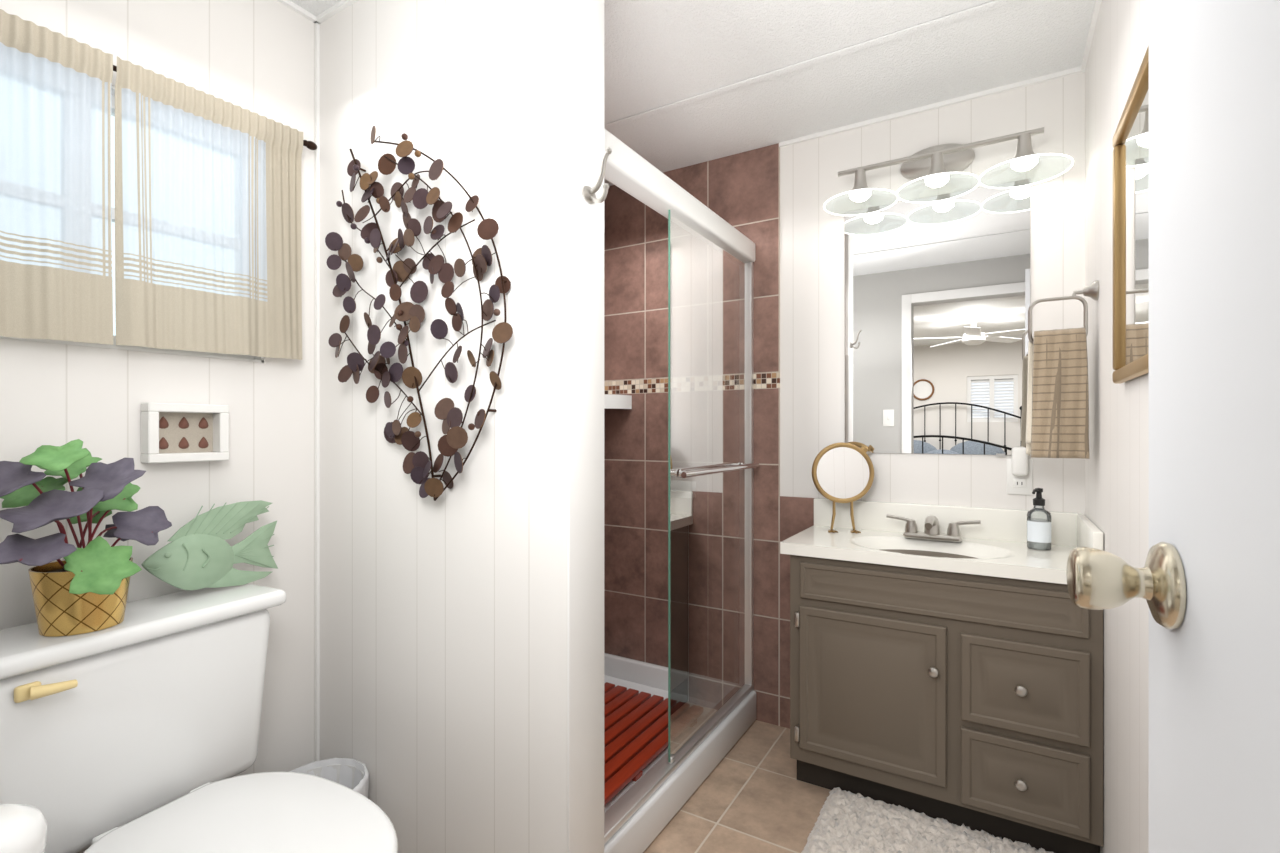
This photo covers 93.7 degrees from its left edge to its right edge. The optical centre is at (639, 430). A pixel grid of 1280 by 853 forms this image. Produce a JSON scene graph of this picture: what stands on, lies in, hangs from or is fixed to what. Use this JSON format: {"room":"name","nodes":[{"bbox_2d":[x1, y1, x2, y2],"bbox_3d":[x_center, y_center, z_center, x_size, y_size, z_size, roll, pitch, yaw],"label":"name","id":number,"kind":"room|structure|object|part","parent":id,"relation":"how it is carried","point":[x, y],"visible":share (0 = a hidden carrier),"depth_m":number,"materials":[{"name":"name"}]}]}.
{"room":"bathroom","nodes":[
{"label":"bathroom","id":0,"kind":"room"},
{"bbox_2d":[0,0,314,852],"bbox_3d":[-0.803,0.013,1.817,0.100,2.234,2.427,0,0,31],"label":"wall","id":1,"kind":"structure","parent":0,"point":[256,56],"depth_m":1.41,"materials":[{"name":"white paint"}]},
{"bbox_2d":[0,85,263,362],"bbox_3d":[-1.155,-0.443,1.231,0.098,0.545,0.680,0,0,31],"label":"window","id":2,"kind":"structure","parent":1,"relation":"in","point":[112,222],"depth_m":1.29,"materials":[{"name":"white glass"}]},
{"bbox_2d":[111,115,115,335],"bbox_3d":[-1.185,-0.443,1.249,0.001,0.545,0.680,0,0,31],"label":"window","id":3,"kind":"structure","parent":2,"relation":"attached to","point":[113,191],"depth_m":1.31,"materials":[{"name":"white"}]},
{"bbox_3d":[-1.155,-0.443,1.231,0.098,0.545,0.680,0,0,31],"label":"window sash","id":4,"kind":"part","parent":2,"relation":"part of","materials":[{"name":"white"}]},
{"bbox_2d":[0,9,316,359],"bbox_3d":[-1.075,-0.465,1.212,0.056,0.601,0.859,0,0,31],"label":"curtain","id":5,"kind":"object","parent":1,"relation":"attached to","point":[207,222],"visible":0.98,"depth_m":1.24,"materials":[{"name":"fabric"}]},
{"bbox_3d":[-1.080,-0.726,1.215,0.044,0.060,0.859,0,0,31],"label":"rod","id":6,"kind":"part","parent":5,"relation":"part of","materials":[{"name":"brown metal"}]},
{"bbox_2d":[141,402,228,462],"bbox_3d":[-1.009,0.004,1.335,0.041,0.128,0.154,0,0,31],"label":"shadow box","id":7,"kind":"object","parent":1,"relation":"attached to","point":[174,432],"visible":0.98,"depth_m":1.33,"materials":[{"name":"white wood"}]},
{"bbox_2d":[320,0,566,852],"bbox_3d":[-0.474,0.013,1.446,0.846,2.234,0.116,0,0,31],"label":"wall","id":8,"kind":"structure","parent":0,"point":[443,667],"depth_m":1.34,"materials":[{"name":"white paint"}]},
{"bbox_2d":[277,0,358,760],"bbox_3d":[-0.730,0.013,1.014,0.852,2.234,0.887,0,0,31],"label":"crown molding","id":9,"kind":"structure","parent":8,"relation":"attached to","point":[343,4],"depth_m":1.61,"materials":[{"name":"white"}]},
{"bbox_2d":[325,125,512,500],"bbox_3d":[-0.520,-0.282,1.369,0.604,0.877,0.063,0,0,31],"label":"wall sculpture","id":10,"kind":"object","parent":8,"relation":"attached to","point":[419,465],"visible":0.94,"depth_m":1.36,"materials":[{"name":"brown metal"}]},
{"bbox_2d":[567,0,603,852],"bbox_3d":[-0.109,0.013,1.226,0.006,2.234,0.122,0,0,31],"label":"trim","id":11,"kind":"structure","parent":8,"relation":"attached to","point":[585,446],"depth_m":1.22,"materials":[{"name":"white"}]},
{"bbox_2d":[582,147,611,203],"bbox_3d":[-0.081,-0.513,1.211,0.056,0.106,0.046,0,0,31],"label":"hook","id":12,"kind":"object","parent":11,"relation":"attached to","point":[588,194],"visible":1,"depth_m":1.21,"materials":[{"name":"silver metal"}]},
{"bbox_2d":[290,0,1094,185],"bbox_3d":[0.009,-1.129,1.329,1.994,0.050,2.427,0,0,31],"label":"ceiling","id":13,"kind":"structure","parent":0,"point":[658,53],"depth_m":1.79,"materials":[{"name":"white paint"}]},
{"bbox_2d":[604,0,1022,129],"bbox_3d":[0.033,-1.101,1.369,1.794,0.006,1.252,0,0,31],"label":"trim","id":14,"kind":"structure","parent":13,"relation":"attached to","point":[947,19],"depth_m":1.77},
{"bbox_2d":[643,720,830,852],"bbox_3d":[0.009,1.155,1.329,1.994,0.050,2.427,0,0,31],"label":"floor","id":15,"kind":"structure","parent":0,"point":[752,794],"depth_m":1.81,"materials":[{"name":"tile"}]},
{"bbox_2d":[0,804,46,852],"bbox_3d":[-0.756,0.773,0.664,0.142,0.711,0.142,0,0,31],"label":"stand","id":16,"kind":"object","parent":15,"relation":"on","point":[23,828],"visible":1,"depth_m":0.68,"materials":[{"name":"white ceramic"}]},
{"bbox_2d":[0,583,397,852],"bbox_3d":[-0.748,0.741,1.041,0.734,0.777,0.503,0,0,26],"label":"toilet","id":17,"kind":"object","parent":15,"relation":"on","point":[137,730],"visible":0.98,"depth_m":1.08,"materials":[{"name":"white ceramic"}]},
{"bbox_3d":[-0.961,0.417,0.970,0.035,0.026,0.068,0,0,26],"label":"lever","id":18,"kind":"part","parent":17,"relation":"part of","materials":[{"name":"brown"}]},
{"bbox_2d":[0,439,171,636],"bbox_3d":[-1.001,0.183,1.061,0.279,0.336,0.261,0,0,31],"label":"plant","id":19,"kind":"object","parent":17,"relation":"on","point":[79,589],"visible":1,"depth_m":1.04,"materials":[{"name":"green plant"}]},
{"bbox_3d":[-1.002,0.295,1.079,0.138,0.112,0.138,0,0,31],"label":"pot","id":20,"kind":"part","parent":19,"relation":"part of","materials":[{"name":"gold metal"}]},
{"bbox_3d":[-0.991,0.564,1.159,0.180,0.353,0.471,0,0,26],"label":"tank","id":21,"kind":"part","parent":17,"relation":"part of","materials":[{"name":"white ceramic"}]},
{"bbox_2d":[141,500,277,589],"bbox_3d":[-0.932,0.255,1.322,0.058,0.189,0.277,0,0,31],"label":"fish figurine","id":22,"kind":"object","parent":17,"relation":"on","point":[197,552],"visible":1,"depth_m":1.31,"materials":[{"name":"green ceramic"}]},
{"bbox_2d":[289,758,368,797],"bbox_3d":[-0.760,0.980,1.423,0.213,0.297,0.216,0,0,31],"label":"waste bin","id":23,"kind":"object","parent":15,"relation":"on","point":[352,773],"visible":0.21,"depth_m":1.51,"materials":[{"name":"white plastic"}]},
{"bbox_2d":[604,128,758,852],"bbox_3d":[-0.156,0.197,2.025,0.769,1.865,1.178,0,0,31],"label":"shower","id":24,"kind":"object","parent":15,"relation":"on","point":[676,729],"visible":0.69,"depth_m":1.99,"materials":[{"name":"clear glass"}]},
{"bbox_3d":[0.247,0.162,2.070,0.022,1.644,0.654,0,0,31],"label":"glass","id":25,"kind":"part","parent":24,"relation":"part of","materials":[{"name":"clear glass"}]},
{"bbox_2d":[801,787,1053,852],"bbox_3d":[0.708,1.109,1.451,0.638,0.039,0.626,0,0,31],"label":"bath rug","id":26,"kind":"object","parent":15,"relation":"on","point":[848,822],"visible":1,"depth_m":1.64,"materials":[{"name":"white fabric"}]},
{"bbox_2d":[780,498,1103,852],"bbox_3d":[0.888,0.690,1.843,0.812,0.879,0.438,0,0,31],"label":"bathroom vanity","id":27,"kind":"object","parent":15,"relation":"on","point":[946,662],"visible":0.92,"depth_m":1.68,"materials":[{"name":"brown"}]},
{"bbox_2d":[812,442,873,532],"bbox_3d":[0.704,0.194,2.076,0.211,0.309,0.051,0,0,6],"label":"makeup mirror","id":28,"kind":"object","parent":27,"relation":"on","point":[842,472],"visible":1,"depth_m":2.08,"materials":[{"name":"gold metal"}]},
{"bbox_3d":[0.705,0.145,2.085,0.169,0.184,0.084,0,0,31],"label":"glass","id":29,"kind":"part","parent":28,"relation":"part of","materials":[{"name":"silver metal"}]},
{"bbox_2d":[886,514,981,542],"bbox_3d":[0.923,0.308,1.905,0.276,0.083,0.150,0,0,31],"label":"faucet","id":30,"kind":"object","parent":27,"relation":"on","point":[931,534],"depth_m":1.93,"materials":[{"name":"silver metal"}]},
{"bbox_2d":[1027,488,1051,549],"bbox_3d":[1.185,0.259,1.781,0.062,0.180,0.068,0,0,31],"label":"soap pump","id":31,"kind":"object","parent":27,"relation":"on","point":[1039,534],"visible":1,"depth_m":1.77,"materials":[{"name":"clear glass"}]},
{"bbox_2d":[780,72,1084,513],"bbox_3d":[0.608,0.013,2.326,1.994,2.234,0.100,0,0,31],"label":"wall","id":32,"kind":"structure","parent":0,"point":[812,328],"depth_m":2.07,"materials":[{"name":"white paint"}]},
{"bbox_2d":[604,143,814,728],"bbox_3d":[0.243,0.013,2.480,0.987,2.233,0.012,0,0,31],"label":"tile","id":33,"kind":"structure","parent":32,"relation":"attached to","point":[739,192],"depth_m":2.57,"materials":[{"name":"brown tile"}]},
{"bbox_2d":[779,68,1082,147],"bbox_3d":[0.931,-1.097,2.065,0.923,0.014,0.014,0,0,31],"label":"crown molding","id":34,"kind":"structure","parent":32,"relation":"attached to","point":[1068,72],"depth_m":2.02,"materials":[{"name":"white"}]},
{"bbox_2d":[845,179,1029,456],"bbox_3d":[0.986,-0.356,2.035,0.565,0.878,0.008,0,0,31],"label":"vanity mirror","id":35,"kind":"object","parent":32,"relation":"attached to","point":[937,299],"visible":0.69,"depth_m":2.02,"materials":[{"name":"silver metal"}]},
{"bbox_2d":[823,127,1073,215],"bbox_3d":[0.949,-0.866,1.916,0.707,0.194,0.251,0,0,31],"label":"vanity light","id":36,"kind":"object","parent":32,"relation":"attached to","point":[934,167],"visible":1,"depth_m":1.93,"materials":[{"name":"glass"}]},
{"bbox_2d":[1007,447,1032,494],"bbox_3d":[1.194,0.126,1.887,0.070,0.152,0.048,0,0,31],"label":"electrical outlet","id":37,"kind":"object","parent":32,"relation":"attached to","point":[1019,472],"visible":0.94,"depth_m":1.89,"materials":[{"name":"white plastic"}]},
{"bbox_2d":[1085,0,1148,852],"bbox_3d":[0.795,0.013,0.798,0.100,2.234,2.327,0,0,31],"label":"wall","id":38,"kind":"structure","parent":0,"point":[1117,488],"depth_m":1.34,"materials":[{"name":"white paint"}]},
{"bbox_2d":[1026,281,1098,458],"bbox_3d":[1.140,-0.162,1.626,0.159,0.468,0.100,0,0,31],"label":"rail","id":39,"kind":"object","parent":38,"relation":"attached to","point":[1057,421],"visible":1,"depth_m":1.59,"materials":[{"name":"beige fabric"}]},
{"bbox_2d":[1030,327,1089,458],"bbox_3d":[1.125,-0.101,1.611,0.128,0.346,0.058,0,0,31],"label":"towel","id":40,"kind":"object","parent":39,"relation":"hanging from","point":[1059,387],"depth_m":1.59,"materials":[{"name":"beige fabric"}]},
{"bbox_2d":[1073,0,1101,74],"bbox_3d":[0.778,-1.097,0.879,0.012,0.014,2.207,0,0,31],"label":"crown molding","id":41,"kind":"structure","parent":38,"relation":"attached to","point":[1097,4],"depth_m":1.67,"materials":[{"name":"white"}]},
{"bbox_2d":[1113,45,1148,383],"bbox_3d":[0.886,-0.355,1.068,0.020,0.514,0.413,0,0,31],"label":"framed mirror","id":42,"kind":"object","parent":38,"relation":"attached to","point":[1131,249],"visible":0.48,"depth_m":1.11,"materials":[{"name":"gold metal"}]},
{"bbox_3d":[-0.434,0.013,0.249,4.200,2.234,0.120,0,0,31],"label":"wall","id":43,"kind":"structure","parent":0,"visible":0},
{"bbox_2d":[1149,0,1279,852],"bbox_3d":[0.313,0.127,0.216,0.035,1.983,0.700,0,0,27],"label":"door","id":44,"kind":"structure","parent":43,"relation":"in","point":[1214,389],"depth_m":0.40,"materials":[{"name":"white wood"}]},
{"bbox_2d":[1066,542,1185,629],"bbox_3d":[0.442,0.124,0.473,0.172,0.069,0.072,0,0,31],"label":"door knob","id":45,"kind":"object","parent":44,"relation":"attached to","point":[1098,579],"depth_m":0.48,"materials":[{"name":"metal"}]}
]}

